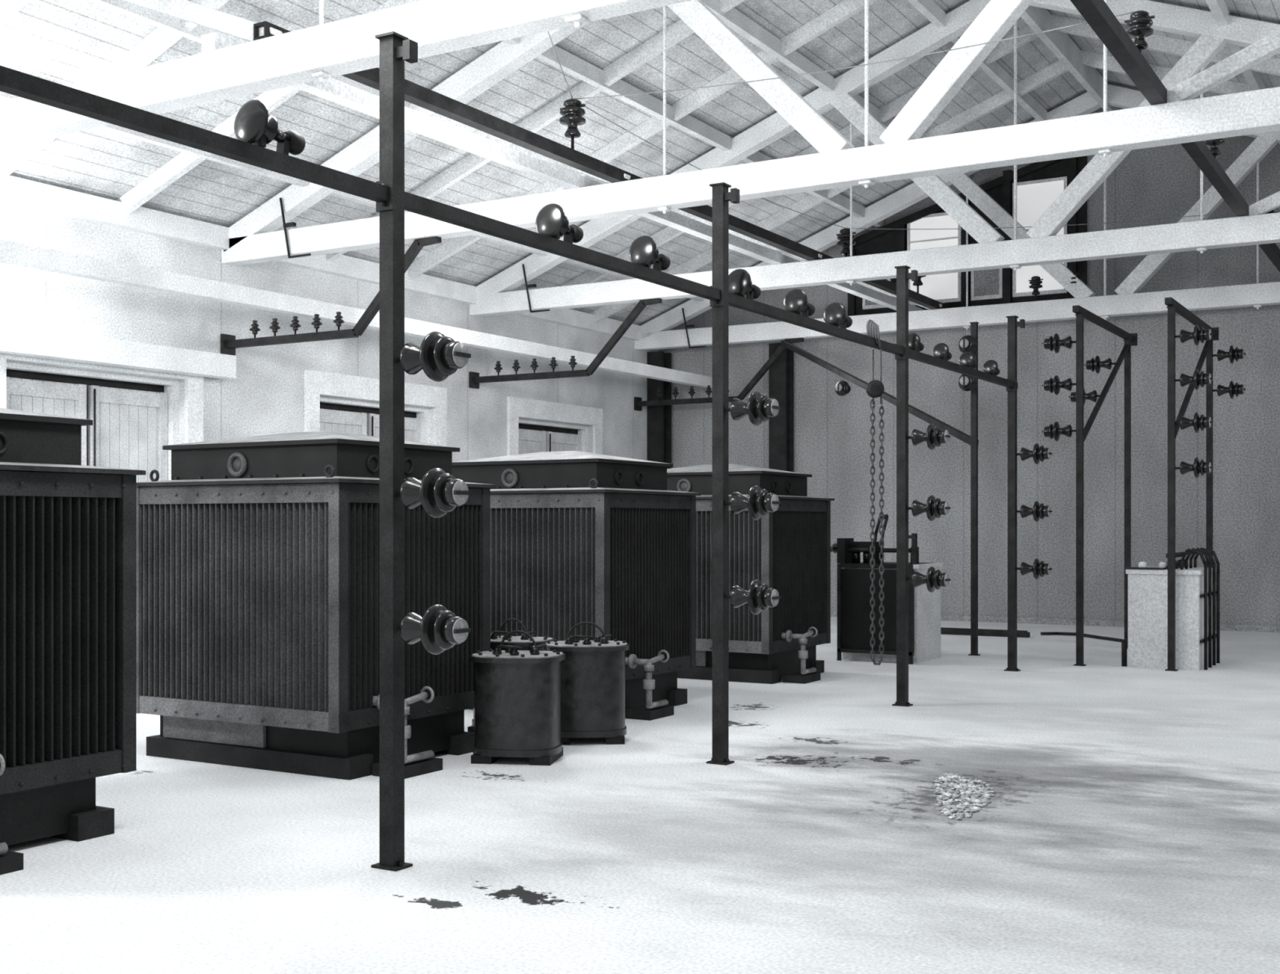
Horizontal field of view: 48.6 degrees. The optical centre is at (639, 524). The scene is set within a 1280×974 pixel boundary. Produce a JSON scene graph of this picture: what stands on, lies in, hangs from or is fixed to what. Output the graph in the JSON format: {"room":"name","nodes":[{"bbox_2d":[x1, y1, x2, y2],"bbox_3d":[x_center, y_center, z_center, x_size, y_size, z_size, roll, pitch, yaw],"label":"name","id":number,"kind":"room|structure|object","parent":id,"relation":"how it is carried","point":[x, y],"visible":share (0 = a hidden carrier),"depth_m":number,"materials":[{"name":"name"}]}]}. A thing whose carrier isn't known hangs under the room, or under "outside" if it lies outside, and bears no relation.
{"room":"electrical room","nodes":[
{"label":"electrical room","id":0,"kind":"room"},
{"bbox_2d":[0,201,658,462],"bbox_3d":[-6.376,-1.060,15.361,0.300,5.320,26.000,0,0,31],"label":"wall","id":1,"kind":"structure","parent":0,"point":[33,298],"depth_m":17.94,"materials":[{"name":"paint"}]},
{"bbox_2d":[6,360,178,482],"bbox_3d":[-6.161,-0.060,15.815,0.190,3.320,2.400,0,0,31],"label":"door","id":2,"kind":"structure","parent":1,"relation":"in","point":[133,416],"depth_m":16.09,"materials":[{"name":"paint"}]},
{"bbox_2d":[0,323,235,443],"bbox_3d":[-5.914,-0.220,15.594,0.260,3.640,3.650,0,0,31],"label":"trim","id":3,"kind":"structure","parent":1,"relation":"attached to","point":[17,343],"depth_m":15.73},
{"bbox_2d":[0,175,640,340],"bbox_3d":[-6.186,-3.470,15.250,0.140,0.260,26.000,0,0,31],"label":"trim","id":4,"kind":"structure","parent":1,"relation":"attached to","point":[17,191],"depth_m":16.78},
{"bbox_2d":[220,235,441,355],"bbox_3d":[-3.635,-2.647,16.474,3.292,1.133,0.200,0,0,31],"label":"bracket","id":5,"kind":"object","parent":1,"relation":"attached to","point":[228,343],"visible":0.88,"depth_m":16.41,"materials":[{"name":"metal"}]},
{"bbox_2d":[289,315,301,333],"bbox_3d":[-4.072,-2.355,16.732,0.130,0.220,0.132,0,0,31],"label":"pin insulator","id":6,"kind":"object","parent":5,"relation":"attached to","point":[295,325],"visible":1,"depth_m":16.70,"materials":[{"name":"brown ceramic"}]},
{"bbox_2d":[311,314,322,332],"bbox_3d":[-3.779,-2.355,16.559,0.130,0.220,0.132,0,0,31],"label":"pin insulator","id":7,"kind":"object","parent":5,"relation":"attached to","point":[317,323],"visible":1,"depth_m":16.53,"materials":[{"name":"brown ceramic"}]},
{"bbox_2d":[333,311,344,329],"bbox_3d":[-3.486,-2.355,16.386,0.130,0.220,0.132,0,0,31],"label":"pin insulator","id":8,"kind":"object","parent":5,"relation":"attached to","point":[338,320],"visible":1,"depth_m":16.36,"materials":[{"name":"brown ceramic"}]},
{"bbox_2d":[0,239,711,389],"bbox_3d":[-5.178,-2.565,14.656,0.160,0.190,26.000,0,0,31],"label":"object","id":9,"kind":"structure","parent":1,"relation":"attached to","point":[13,253],"depth_m":16.14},
{"bbox_2d":[320,395,428,443],"bbox_3d":[-3.808,-0.060,19.809,0.190,3.320,2.430,0,0,31],"label":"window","id":10,"kind":"structure","parent":1,"relation":"in","point":[356,416],"depth_m":19.70,"materials":[{"name":"paint"}]},
{"bbox_2d":[303,369,446,445],"bbox_3d":[-3.616,-0.210,19.696,0.055,3.620,2.910,0,0,31],"label":"trim","id":11,"kind":"structure","parent":1,"relation":"attached to","point":[316,383],"depth_m":19.27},
{"bbox_2d":[518,417,587,454],"bbox_3d":[-1.562,-0.060,23.622,0.190,3.320,2.280,0,0,31],"label":"door","id":12,"kind":"structure","parent":1,"relation":"in","point":[534,435],"depth_m":23.67,"materials":[{"name":"paint"}]},
{"bbox_2d":[506,396,603,455],"bbox_3d":[-1.371,-0.210,23.509,0.055,3.620,2.760,0,0,31],"label":"trim","id":13,"kind":"structure","parent":1,"relation":"attached to","point":[517,407],"depth_m":23.27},
{"bbox_2d":[468,297,662,388],"bbox_3d":[-1.127,-2.647,20.731,3.292,1.133,0.200,0,0,31],"label":"bracket","id":14,"kind":"object","parent":1,"relation":"attached to","point":[474,379],"visible":1,"depth_m":20.51,"materials":[{"name":"metal"}]},
{"bbox_2d":[634,337,804,410],"bbox_3d":[1.360,-2.647,24.953,3.292,1.133,0.200,0,0,31],"label":"bracket","id":15,"kind":"object","parent":1,"relation":"attached to","point":[638,403],"visible":0.91,"depth_m":24.70,"materials":[{"name":"metal"}]},
{"bbox_2d":[221,0,1279,266],"bbox_3d":[2.099,-4.904,13.120,16.664,3.568,0.220,0,0,30],"label":"roof truss","id":16,"kind":"object","parent":1,"relation":"attached to","point":[254,238],"depth_m":13.32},
{"bbox_2d":[469,0,1279,316],"bbox_3d":[4.607,-4.904,17.376,16.664,3.568,0.220,0,0,30],"label":"roof truss","id":17,"kind":"object","parent":1,"relation":"attached to","point":[495,296],"depth_m":17.68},
{"bbox_2d":[634,84,1279,351],"bbox_3d":[7.094,-4.904,21.598,16.664,3.568,0.220,0,0,30],"label":"roof truss","id":18,"kind":"object","parent":1,"relation":"attached to","point":[655,334],"depth_m":22.13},
{"bbox_2d":[0,0,691,147],"bbox_3d":[-0.393,-4.904,8.889,16.664,3.568,0.220,0,0,30],"label":"roof truss","id":19,"kind":"object","parent":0,"point":[322,51],"depth_m":10.05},
{"bbox_2d":[0,616,1279,973],"bbox_3d":[0.973,1.700,11.207,17.180,0.200,26.300,0,0,31],"label":"floor","id":20,"kind":"structure","parent":0,"point":[1131,824],"depth_m":6.96,"materials":[{"name":"concrete"}]},
{"bbox_2d":[0,408,146,875],"bbox_3d":[-3.760,0.475,7.182,2.200,2.250,1.630,0,0,31],"label":"transformer","id":21,"kind":"object","parent":20,"relation":"on","point":[68,527],"visible":1,"depth_m":7.10,"materials":[{"name":"paint"}]},
{"bbox_2d":[136,431,496,780],"bbox_3d":[-2.187,0.475,9.853,2.200,2.250,1.630,0,0,31],"label":"transformer","id":22,"kind":"object","parent":20,"relation":"on","point":[258,558],"visible":0.85,"depth_m":9.29,"materials":[{"name":"paint"}]},
{"bbox_2d":[371,31,417,871],"bbox_3d":[-1.139,-0.341,6.604,0.205,3.882,0.130,0,0,31],"label":"support post","id":23,"kind":"object","parent":20,"relation":"on","point":[395,48],"visible":0.98,"depth_m":6.59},
{"bbox_2d":[396,331,471,382],"bbox_3d":[-0.962,-0.770,6.505,0.378,0.229,0.230,0,0,31],"label":"post insulator","id":24,"kind":"object","parent":23,"relation":"attached to","point":[439,356],"visible":1,"depth_m":6.42,"materials":[{"name":"ceramic"}]},
{"bbox_2d":[396,604,471,654],"bbox_3d":[-0.962,0.480,6.505,0.378,0.229,0.230,0,0,31],"label":"post insulator","id":25,"kind":"object","parent":23,"relation":"attached to","point":[439,629],"visible":1,"depth_m":6.42,"materials":[{"name":"ceramic"}]},
{"bbox_2d":[396,467,471,518],"bbox_3d":[-0.962,-0.145,6.505,0.378,0.229,0.230,0,0,31],"label":"post insulator","id":26,"kind":"object","parent":23,"relation":"attached to","point":[439,492],"visible":1,"depth_m":6.42,"materials":[{"name":"ceramic"}]},
{"bbox_2d":[467,617,554,732],"bbox_3d":[-0.987,1.161,10.934,0.630,0.878,0.540,0,0,20],"label":"transformer","id":27,"kind":"object","parent":20,"relation":"on","point":[523,641],"visible":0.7,"depth_m":10.82,"materials":[{"name":"paint"}]},
{"bbox_2d":[470,630,564,765],"bbox_3d":[-0.833,1.161,9.659,0.630,0.878,0.540,0,0,8],"label":"transformer","id":28,"kind":"object","parent":20,"relation":"on","point":[517,693],"visible":1,"depth_m":9.44,"materials":[{"name":"paint"}]},
{"bbox_2d":[452,450,701,720],"bbox_3d":[-0.613,0.475,12.524,2.200,2.250,1.630,0,0,31],"label":"transformer","id":29,"kind":"object","parent":20,"relation":"on","point":[576,537],"visible":0.74,"depth_m":11.90,"materials":[{"name":"paint"}]},
{"bbox_2d":[543,622,629,745],"bbox_3d":[-0.397,1.161,10.517,0.630,0.878,0.540,0,0,-4],"label":"transformer","id":30,"kind":"object","parent":20,"relation":"on","point":[593,672],"visible":0.97,"depth_m":10.29,"materials":[{"name":"paint"}]},
{"bbox_2d":[647,351,671,468],"bbox_3d":[0.353,-0.790,26.155,0.330,4.780,0.430,0,0,31],"label":"steel column","id":31,"kind":"structure","parent":20,"relation":"on","point":[659,417],"depth_m":26.04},
{"bbox_2d":[706,182,739,764],"bbox_3d":[0.561,-0.341,9.488,0.205,3.882,0.130,0,0,31],"label":"support post","id":32,"kind":"object","parent":20,"relation":"on","point":[721,195],"visible":0.96,"depth_m":9.47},
{"bbox_2d":[724,579,780,614],"bbox_3d":[0.738,0.480,9.390,0.378,0.229,0.230,0,0,31],"label":"post insulator","id":33,"kind":"object","parent":32,"relation":"attached to","point":[758,597],"visible":1,"depth_m":9.31,"materials":[{"name":"ceramic"}]},
{"bbox_2d":[724,391,780,426],"bbox_3d":[0.738,-0.770,9.390,0.378,0.229,0.230,0,0,31],"label":"post insulator","id":34,"kind":"object","parent":32,"relation":"attached to","point":[759,407],"visible":1,"depth_m":9.31,"materials":[{"name":"ceramic"}]},
{"bbox_2d":[724,485,780,519],"bbox_3d":[0.738,-0.145,9.390,0.378,0.229,0.230,0,0,31],"label":"post insulator","id":35,"kind":"object","parent":32,"relation":"attached to","point":[759,502],"visible":1,"depth_m":9.31,"materials":[{"name":"ceramic"}]},
{"bbox_2d":[666,463,834,684],"bbox_3d":[0.960,0.475,15.195,2.200,2.250,1.630,0,0,31],"label":"transformer","id":36,"kind":"object","parent":20,"relation":"on","point":[787,549],"visible":0.62,"depth_m":14.50,"materials":[{"name":"paint"}]},
{"bbox_2d":[768,342,793,471],"bbox_3d":[2.482,-0.790,24.901,0.330,4.780,0.430,0,0,31],"label":"steel column","id":37,"kind":"structure","parent":20,"relation":"on","point":[781,372],"depth_m":24.79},
{"bbox_2d":[830,514,942,664],"bbox_3d":[2.902,0.738,16.936,1.150,1.724,1.010,0,0,31],"label":"tall cabinet","id":38,"kind":"object","parent":20,"relation":"on","point":[854,582],"visible":0.83,"depth_m":16.59,"materials":[{"name":"metal"}]},
{"bbox_2d":[892,265,917,706],"bbox_3d":[2.345,-0.341,12.517,0.205,3.882,0.130,0,0,31],"label":"support post","id":39,"kind":"object","parent":20,"relation":"on","point":[903,275],"visible":0.98,"depth_m":12.50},
{"bbox_2d":[906,423,950,449],"bbox_3d":[2.522,-0.770,12.418,0.378,0.229,0.230,0,0,31],"label":"post insulator","id":40,"kind":"object","parent":39,"relation":"attached to","point":[934,436],"visible":1,"depth_m":12.34,"materials":[{"name":"ceramic"}]},
{"bbox_2d":[906,494,950,520],"bbox_3d":[2.522,-0.145,12.418,0.378,0.229,0.230,0,0,31],"label":"post insulator","id":41,"kind":"object","parent":39,"relation":"attached to","point":[934,508],"visible":1,"depth_m":12.34,"materials":[{"name":"ceramic"}]},
{"bbox_2d":[906,566,950,592],"bbox_3d":[2.522,0.480,12.418,0.378,0.229,0.230,0,0,31],"label":"post insulator","id":42,"kind":"object","parent":39,"relation":"attached to","point":[934,579],"visible":1,"depth_m":12.34,"materials":[{"name":"ceramic"}]},
{"bbox_2d":[933,773,995,820],"bbox_3d":[1.916,1.594,8.354,0.364,0.017,1.433,0,0,11],"label":"rubble","id":43,"kind":"object","parent":20,"relation":"on","point":[948,794],"visible":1,"depth_m":8.35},
{"bbox_2d":[968,321,980,655],"bbox_3d":[4.099,-0.440,17.362,0.120,4.080,0.100,0,0,30],"label":"support post","id":44,"kind":"object","parent":20,"relation":"on","point":[974,325],"depth_m":17.33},
{"bbox_2d":[781,340,978,444],"bbox_3d":[3.289,-2.060,20.834,0.070,2.197,7.066,0,0,-14],"label":"steel brace","id":45,"kind":"object","parent":44,"relation":"attached to","point":[965,437],"visible":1,"depth_m":20.07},
{"bbox_2d":[835,380,850,395],"bbox_3d":[3.025,-2.030,21.095,0.229,0.230,0.378,0,0,31],"label":"post insulator","id":46,"kind":"object","parent":45,"relation":"attached to","point":[842,388],"visible":1,"depth_m":21.00,"materials":[{"name":"ceramic"}]},
{"bbox_2d":[958,334,977,352],"bbox_3d":[3.983,-2.180,17.165,0.229,0.230,0.378,0,0,31],"label":"post insulator","id":47,"kind":"object","parent":45,"relation":"attached to","point":[968,343],"visible":0.98,"depth_m":17.06,"materials":[{"name":"ceramic"}]},
{"bbox_2d":[958,373,977,391],"bbox_3d":[3.983,-1.730,17.165,0.229,0.230,0.378,0,0,31],"label":"post insulator","id":48,"kind":"object","parent":45,"relation":"attached to","point":[966,383],"visible":0.88,"depth_m":17.05,"materials":[{"name":"ceramic"}]},
{"bbox_2d":[941,626,1030,637],"bbox_3d":[4.958,1.550,20.436,1.300,0.100,0.150,0,0,31],"label":"channel","id":49,"kind":"object","parent":20,"relation":"on","point":[953,631],"visible":0.71,"depth_m":20.35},
{"bbox_2d":[1004,315,1025,671],"bbox_3d":[4.101,-0.341,15.498,0.205,3.882,0.130,0,0,31],"label":"support post","id":50,"kind":"object","parent":20,"relation":"on","point":[1012,323],"visible":0.98,"depth_m":15.48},
{"bbox_2d":[1015,501,1052,521],"bbox_3d":[4.278,-0.145,15.400,0.378,0.229,0.230,0,0,31],"label":"post insulator","id":51,"kind":"object","parent":50,"relation":"attached to","point":[1038,511],"visible":1,"depth_m":15.32,"materials":[{"name":"ceramic"}]},
{"bbox_2d":[1015,558,1052,579],"bbox_3d":[4.278,0.480,15.400,0.378,0.229,0.230,0,0,31],"label":"post insulator","id":52,"kind":"object","parent":50,"relation":"attached to","point":[1038,568],"visible":1,"depth_m":15.32,"materials":[{"name":"ceramic"}]},
{"bbox_2d":[1015,443,1052,464],"bbox_3d":[4.278,-0.770,15.400,0.378,0.229,0.230,0,0,31],"label":"post insulator","id":53,"kind":"object","parent":50,"relation":"attached to","point":[1038,453],"visible":1,"depth_m":15.32,"materials":[{"name":"ceramic"}]},
{"bbox_2d":[1073,313,1086,666],"bbox_3d":[4.998,-0.395,16.090,0.120,3.990,0.100,0,0,30],"label":"support post","id":54,"kind":"object","parent":20,"relation":"on","point":[1080,317],"depth_m":16.06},
{"bbox_2d":[1072,305,1137,346],"bbox_3d":[5.668,-2.420,17.227,0.140,0.160,3.040,0,0,30],"label":"steel top arm","id":55,"kind":"object","parent":54,"relation":"attached to","point":[1090,316],"depth_m":17.14},
{"bbox_2d":[1040,631,1121,641],"bbox_3d":[6.353,1.573,19.821,0.381,0.049,1.735,0,0,-27],"label":"cable","id":56,"kind":"object","parent":20,"relation":"on","point":[1042,633],"visible":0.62,"depth_m":20.11,"materials":[{"name":"metal"}]},
{"bbox_2d":[1123,338,1132,648],"bbox_3d":[6.302,-0.395,18.304,0.120,3.990,0.100,0,0,30],"label":"support post","id":57,"kind":"object","parent":20,"relation":"on","point":[1127,357],"depth_m":18.27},
{"bbox_2d":[1084,344,1128,440],"bbox_3d":[5.650,-1.625,17.197,0.050,1.394,2.494,0,0,31],"label":"steel brace","id":58,"kind":"object","parent":57,"relation":"attached to","point":[1096,408],"visible":1,"depth_m":17.15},
{"bbox_2d":[1041,374,1075,395],"bbox_3d":[4.804,-1.600,16.204,0.378,0.229,0.230,0,0,31],"label":"post insulator","id":59,"kind":"object","parent":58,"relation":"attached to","point":[1052,385],"visible":1,"depth_m":16.17,"materials":[{"name":"ceramic"}]},
{"bbox_2d":[1041,333,1075,353],"bbox_3d":[4.804,-2.080,16.204,0.378,0.229,0.230,0,0,31],"label":"post insulator","id":60,"kind":"object","parent":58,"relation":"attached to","point":[1052,343],"visible":1,"depth_m":16.17,"materials":[{"name":"ceramic"}]},
{"bbox_2d":[1041,421,1075,441],"bbox_3d":[4.804,-1.070,16.204,0.378,0.229,0.230,0,0,31],"label":"post insulator","id":61,"kind":"object","parent":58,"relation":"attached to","point":[1055,431],"visible":1,"depth_m":16.17,"materials":[{"name":"ceramic"}]},
{"bbox_2d":[1068,388,1099,404],"bbox_3d":[5.422,-1.560,17.232,0.378,0.229,0.230,0,0,31],"label":"post insulator","id":62,"kind":"object","parent":58,"relation":"attached to","point":[1092,396],"visible":0.63,"depth_m":17.19,"materials":[{"name":"ceramic"}]},
{"bbox_2d":[1084,355,1115,373],"bbox_3d":[5.828,-2.030,17.922,0.378,0.229,0.230,0,0,31],"label":"post insulator","id":63,"kind":"object","parent":58,"relation":"attached to","point":[1095,363],"visible":1,"depth_m":17.88,"materials":[{"name":"ceramic"}]},
{"bbox_2d":[1121,546,1219,671],"bbox_3d":[6.074,0.931,16.193,0.908,1.338,1.170,0,0,31],"label":"electrical cabinet","id":64,"kind":"object","parent":20,"relation":"on","point":[1196,635],"visible":0.95,"depth_m":15.75,"materials":[{"name":"metal"}]},
{"bbox_2d":[1164,306,1177,671],"bbox_3d":[5.829,-0.395,15.531,0.120,3.990,0.100,0,0,30],"label":"support post","id":65,"kind":"object","parent":20,"relation":"on","point":[1171,309],"depth_m":15.50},
{"bbox_2d":[1164,297,1218,340],"bbox_3d":[6.504,-2.420,16.677,0.140,0.160,3.060,0,0,30],"label":"steel top arm","id":66,"kind":"object","parent":65,"relation":"attached to","point":[1169,301],"depth_m":16.42},
{"bbox_2d":[1205,333,1213,567],"bbox_3d":[7.143,-0.395,17.762,0.120,3.990,0.100,0,0,30],"label":"support post","id":67,"kind":"object","parent":20,"relation":"on","point":[1209,358],"depth_m":17.73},
{"bbox_2d":[1175,339,1211,437],"bbox_3d":[6.486,-1.625,16.646,0.050,1.394,2.514,0,0,31],"label":"steel brace","id":68,"kind":"object","parent":67,"relation":"attached to","point":[1191,387],"visible":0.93,"depth_m":16.51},
{"bbox_2d":[1174,412,1212,433],"bbox_3d":[6.023,-1.110,15.416,0.378,0.229,0.230,0,0,31],"label":"post insulator","id":69,"kind":"object","parent":68,"relation":"attached to","point":[1202,422],"visible":1,"depth_m":15.34,"materials":[{"name":"ceramic"}]},
{"bbox_2d":[1174,324,1212,346],"bbox_3d":[6.023,-2.060,15.416,0.378,0.229,0.230,0,0,31],"label":"post insulator","id":70,"kind":"object","parent":68,"relation":"attached to","point":[1197,335],"visible":1,"depth_m":15.34,"materials":[{"name":"ceramic"}]},
{"bbox_2d":[1174,368,1212,390],"bbox_3d":[6.023,-1.580,15.416,0.378,0.229,0.230,0,0,31],"label":"post insulator","id":71,"kind":"object","parent":68,"relation":"attached to","point":[1197,379],"visible":1,"depth_m":15.34,"materials":[{"name":"ceramic"}]},
{"bbox_2d":[1212,345,1245,363],"bbox_3d":[7.337,-2.120,17.648,0.378,0.229,0.230,0,0,31],"label":"post insulator","id":72,"kind":"object","parent":68,"relation":"attached to","point":[1236,353],"visible":1,"depth_m":17.57,"materials":[{"name":"ceramic"}]},
{"bbox_2d":[1212,380,1245,399],"bbox_3d":[7.337,-1.680,17.648,0.378,0.229,0.230,0,0,31],"label":"post insulator","id":73,"kind":"object","parent":68,"relation":"attached to","point":[1233,389],"visible":1,"depth_m":17.57,"materials":[{"name":"ceramic"}]},
{"bbox_2d":[0,0,1279,325],"bbox_3d":[0.973,-5.198,11.207,17.180,3.384,26.300,0,0,31],"label":"ceiling","id":74,"kind":"structure","parent":0,"point":[65,42],"depth_m":16.92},
{"bbox_2d":[0,0,1279,301],"bbox_3d":[0.896,-5.334,11.078,13.900,2.772,26.000,0,0,31],"label":"roof","id":75,"kind":"structure","parent":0,"point":[1038,19],"depth_m":17.39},
{"bbox_2d":[279,197,311,257],"bbox_3d":[-4.037,-3.489,16.578,0.484,0.727,0.050,0,0,31],"label":"rod","id":76,"kind":"object","parent":75,"relation":"hanging from","point":[286,225],"visible":1,"depth_m":16.62,"materials":[{"name":"metal"}]},
{"bbox_2d":[522,264,550,312],"bbox_3d":[-1.529,-3.489,20.834,0.484,0.727,0.050,0,0,31],"label":"rod","id":77,"kind":"object","parent":75,"relation":"hanging from","point":[529,286],"visible":1,"depth_m":20.88,"materials":[{"name":"metal"}]},
{"bbox_2d":[201,31,924,311],"bbox_3d":[0.794,-3.545,17.150,0.140,0.130,15.640,0,0,31],"label":"tie beam","id":78,"kind":"structure","parent":75,"relation":"attached to","point":[331,89],"depth_m":13.50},
{"bbox_2d":[253,21,952,309],"bbox_3d":[1.242,-3.540,16.886,0.120,0.120,15.640,0,0,31],"label":"steel beam","id":79,"kind":"structure","parent":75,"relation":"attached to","point":[415,94],"depth_m":13.23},
{"bbox_2d":[559,98,586,149],"bbox_3d":[-0.651,-3.853,13.672,0.260,0.505,0.258,0,0,-31],"label":"insulator","id":80,"kind":"object","parent":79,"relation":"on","point":[572,113],"visible":1,"depth_m":13.61,"materials":[{"name":"ceramic"}]},
{"bbox_2d":[573,10,1136,98],"bbox_3d":[1.623,-4.032,12.361,5.251,0.166,0.011,0,0,30],"label":"wire","id":81,"kind":"object","parent":80,"relation":"attached to","point":[1135,11],"visible":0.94,"depth_m":12.24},
{"bbox_2d":[836,227,855,257],"bbox_3d":[2.856,-3.853,19.626,0.260,0.505,0.258,0,0,-31],"label":"insulator","id":82,"kind":"object","parent":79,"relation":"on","point":[844,235],"visible":0.84,"depth_m":19.56,"materials":[{"name":"ceramic"}]},
{"bbox_2d":[585,106,844,227],"bbox_3d":[1.103,-4.050,16.649,0.009,0.130,6.911,0,0,31],"label":"wire","id":83,"kind":"object","parent":82,"relation":"attached to","point":[585,106],"visible":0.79,"depth_m":15.39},
{"bbox_2d":[848,211,1233,229],"bbox_3d":[5.407,-4.032,18.785,5.373,0.166,0.010,0,0,18],"label":"wire","id":84,"kind":"object","parent":82,"relation":"attached to","point":[1232,211],"visible":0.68,"depth_m":18.68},
{"bbox_2d":[681,307,706,348],"bbox_3d":[0.958,-3.489,25.056,0.484,0.727,0.050,0,0,31],"label":"rod","id":85,"kind":"object","parent":75,"relation":"hanging from","point":[686,325],"visible":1,"depth_m":25.09,"materials":[{"name":"metal"}]},
{"bbox_2d":[1028,275,1043,301],"bbox_3d":[6.184,-3.682,22.123,0.208,0.404,0.207,0,0,-31],"label":"insulator","id":86,"kind":"object","parent":75,"relation":"on","point":[1036,282],"visible":1,"depth_m":22.07,"materials":[{"name":"ceramic"}]},
{"bbox_2d":[1070,0,1279,271],"bbox_3d":[5.766,-3.540,14.222,0.120,0.120,15.640,0,0,31],"label":"steel beam","id":87,"kind":"structure","parent":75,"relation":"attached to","point":[1096,13],"depth_m":11.17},
{"bbox_2d":[1124,10,1155,52],"bbox_3d":[3.898,-3.802,11.051,0.208,0.404,0.207,0,0,-31],"label":"insulator","id":88,"kind":"object","parent":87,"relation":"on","point":[1140,24],"visible":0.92,"depth_m":11.00,"materials":[{"name":"ceramic"}]},
{"bbox_2d":[1204,137,1225,157],"bbox_3d":[5.776,-3.802,14.239,0.208,0.404,0.207,0,0,-31],"label":"insulator","id":89,"kind":"object","parent":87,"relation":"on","point":[1214,144],"visible":0.43,"depth_m":14.19,"materials":[{"name":"ceramic"}]},
{"bbox_2d":[0,0,1279,322],"bbox_3d":[2.094,-5.095,13.111,16.644,3.318,16.530,0,0,30],"label":"rafters","id":90,"kind":"object","parent":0,"point":[158,41],"depth_m":17.63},
{"bbox_2d":[866,319,884,665],"bbox_3d":[1.977,-0.273,11.963,0.156,2.926,0.195,0,0,27],"label":"chain hoist","id":91,"kind":"object","parent":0,"point":[875,388],"visible":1,"depth_m":11.99,"materials":[{"name":"metal"}]},
{"bbox_2d":[658,107,1279,625],"bbox_3d":[7.571,-2.635,22.408,17.180,8.470,0.300,0,0,31],"label":"wall","id":92,"kind":"structure","parent":0,"point":[832,436],"depth_m":22.69,"materials":[{"name":"paint"}]},
{"bbox_2d":[847,155,1087,315],"bbox_3d":[5.348,-4.757,23.456,4.027,2.813,0.150,0,0,31],"label":"window","id":93,"kind":"structure","parent":92,"relation":"in","point":[1039,184],"depth_m":23.20,"materials":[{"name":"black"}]},
{"bbox_2d":[830,610,1279,632],"bbox_3d":[7.695,1.550,22.126,16.000,0.100,0.060,0,0,31],"label":"baseboard","id":94,"kind":"structure","parent":92,"relation":"attached to","point":[1229,627],"depth_m":22.60,"materials":[{"name":"concrete"}]},
{"bbox_2d":[1174,457,1212,478],"bbox_3d":[6.023,-0.620,15.416,0.378,0.229,0.230,0,0,31],"label":"post insulator","id":95,"kind":"object","parent":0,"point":[1202,467],"visible":1,"depth_m":15.34,"materials":[{"name":"ceramic"}]},
{"bbox_3d":[-2.863,-0.341,3.677,0.205,3.882,0.130,0,0,30],"label":"support post","id":96,"kind":"object","parent":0,"visible":0},
{"bbox_2d":[0,65,1017,388],"bbox_3d":[0.542,-1.532,9.511,0.066,0.065,14.140,0,0,31],"label":"steel beam","id":97,"kind":"structure","parent":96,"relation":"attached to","point":[12,82],"depth_m":6.43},
{"bbox_2d":[233,99,305,155],"bbox_3d":[-1.561,-1.660,5.976,0.191,0.205,0.309,0,0,22],"label":"insulator","id":98,"kind":"object","parent":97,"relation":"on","point":[253,124],"visible":0.98,"depth_m":5.88,"materials":[{"name":"brown ceramic"}]},
{"bbox_2d":[535,203,583,244],"bbox_3d":[-0.445,-1.660,7.871,0.191,0.205,0.309,0,0,22],"label":"insulator","id":99,"kind":"object","parent":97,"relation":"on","point":[551,220],"visible":0.99,"depth_m":7.75,"materials":[{"name":"brown ceramic"}]},
{"bbox_2d":[628,235,670,271],"bbox_3d":[0.063,-1.660,8.733,0.191,0.205,0.309,0,0,22],"label":"insulator","id":100,"kind":"object","parent":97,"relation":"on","point":[643,251],"visible":0.99,"depth_m":8.61,"materials":[{"name":"brown ceramic"}]},
{"bbox_2d":[728,268,760,299],"bbox_3d":[0.723,-1.660,9.853,0.191,0.205,0.309,0,0,22],"label":"insulator","id":101,"kind":"object","parent":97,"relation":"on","point":[740,284],"visible":0.93,"depth_m":9.73,"materials":[{"name":"brown ceramic"}]},
{"bbox_2d":[783,288,815,316],"bbox_3d":[1.205,-1.660,10.672,0.191,0.205,0.309,0,0,22],"label":"insulator","id":102,"kind":"object","parent":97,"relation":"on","point":[795,300],"visible":0.98,"depth_m":10.54,"materials":[{"name":"brown ceramic"}]},
{"bbox_2d":[822,302,852,328],"bbox_3d":[1.585,-1.660,11.318,0.191,0.205,0.309,0,0,22],"label":"insulator","id":103,"kind":"object","parent":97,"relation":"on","point":[834,313],"visible":0.97,"depth_m":11.19,"materials":[{"name":"brown ceramic"}]},
{"bbox_2d":[908,333,924,351],"bbox_3d":[2.487,-1.643,12.843,0.156,0.168,0.253,0,0,22],"label":"insulator","id":104,"kind":"object","parent":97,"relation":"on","point":[914,340],"visible":0.9,"depth_m":12.73,"materials":[{"name":"brown ceramic"}]},
{"bbox_2d":[933,342,951,360],"bbox_3d":[2.893,-1.643,13.532,0.156,0.168,0.253,0,0,22],"label":"insulator","id":105,"kind":"object","parent":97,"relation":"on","point":[940,350],"visible":0.97,"depth_m":13.43,"materials":[{"name":"brown ceramic"}]},
{"bbox_2d":[959,351,977,368],"bbox_3d":[3.300,-1.643,14.222,0.156,0.168,0.253,0,0,22],"label":"insulator","id":106,"kind":"object","parent":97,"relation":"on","point":[966,358],"visible":0.98,"depth_m":14.11,"materials":[{"name":"brown ceramic"}]},
{"bbox_2d":[982,360,999,375],"bbox_3d":[3.706,-1.643,14.911,0.156,0.168,0.253,0,0,22],"label":"insulator","id":107,"kind":"object","parent":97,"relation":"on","point":[990,366],"visible":0.95,"depth_m":14.80,"materials":[{"name":"brown ceramic"}]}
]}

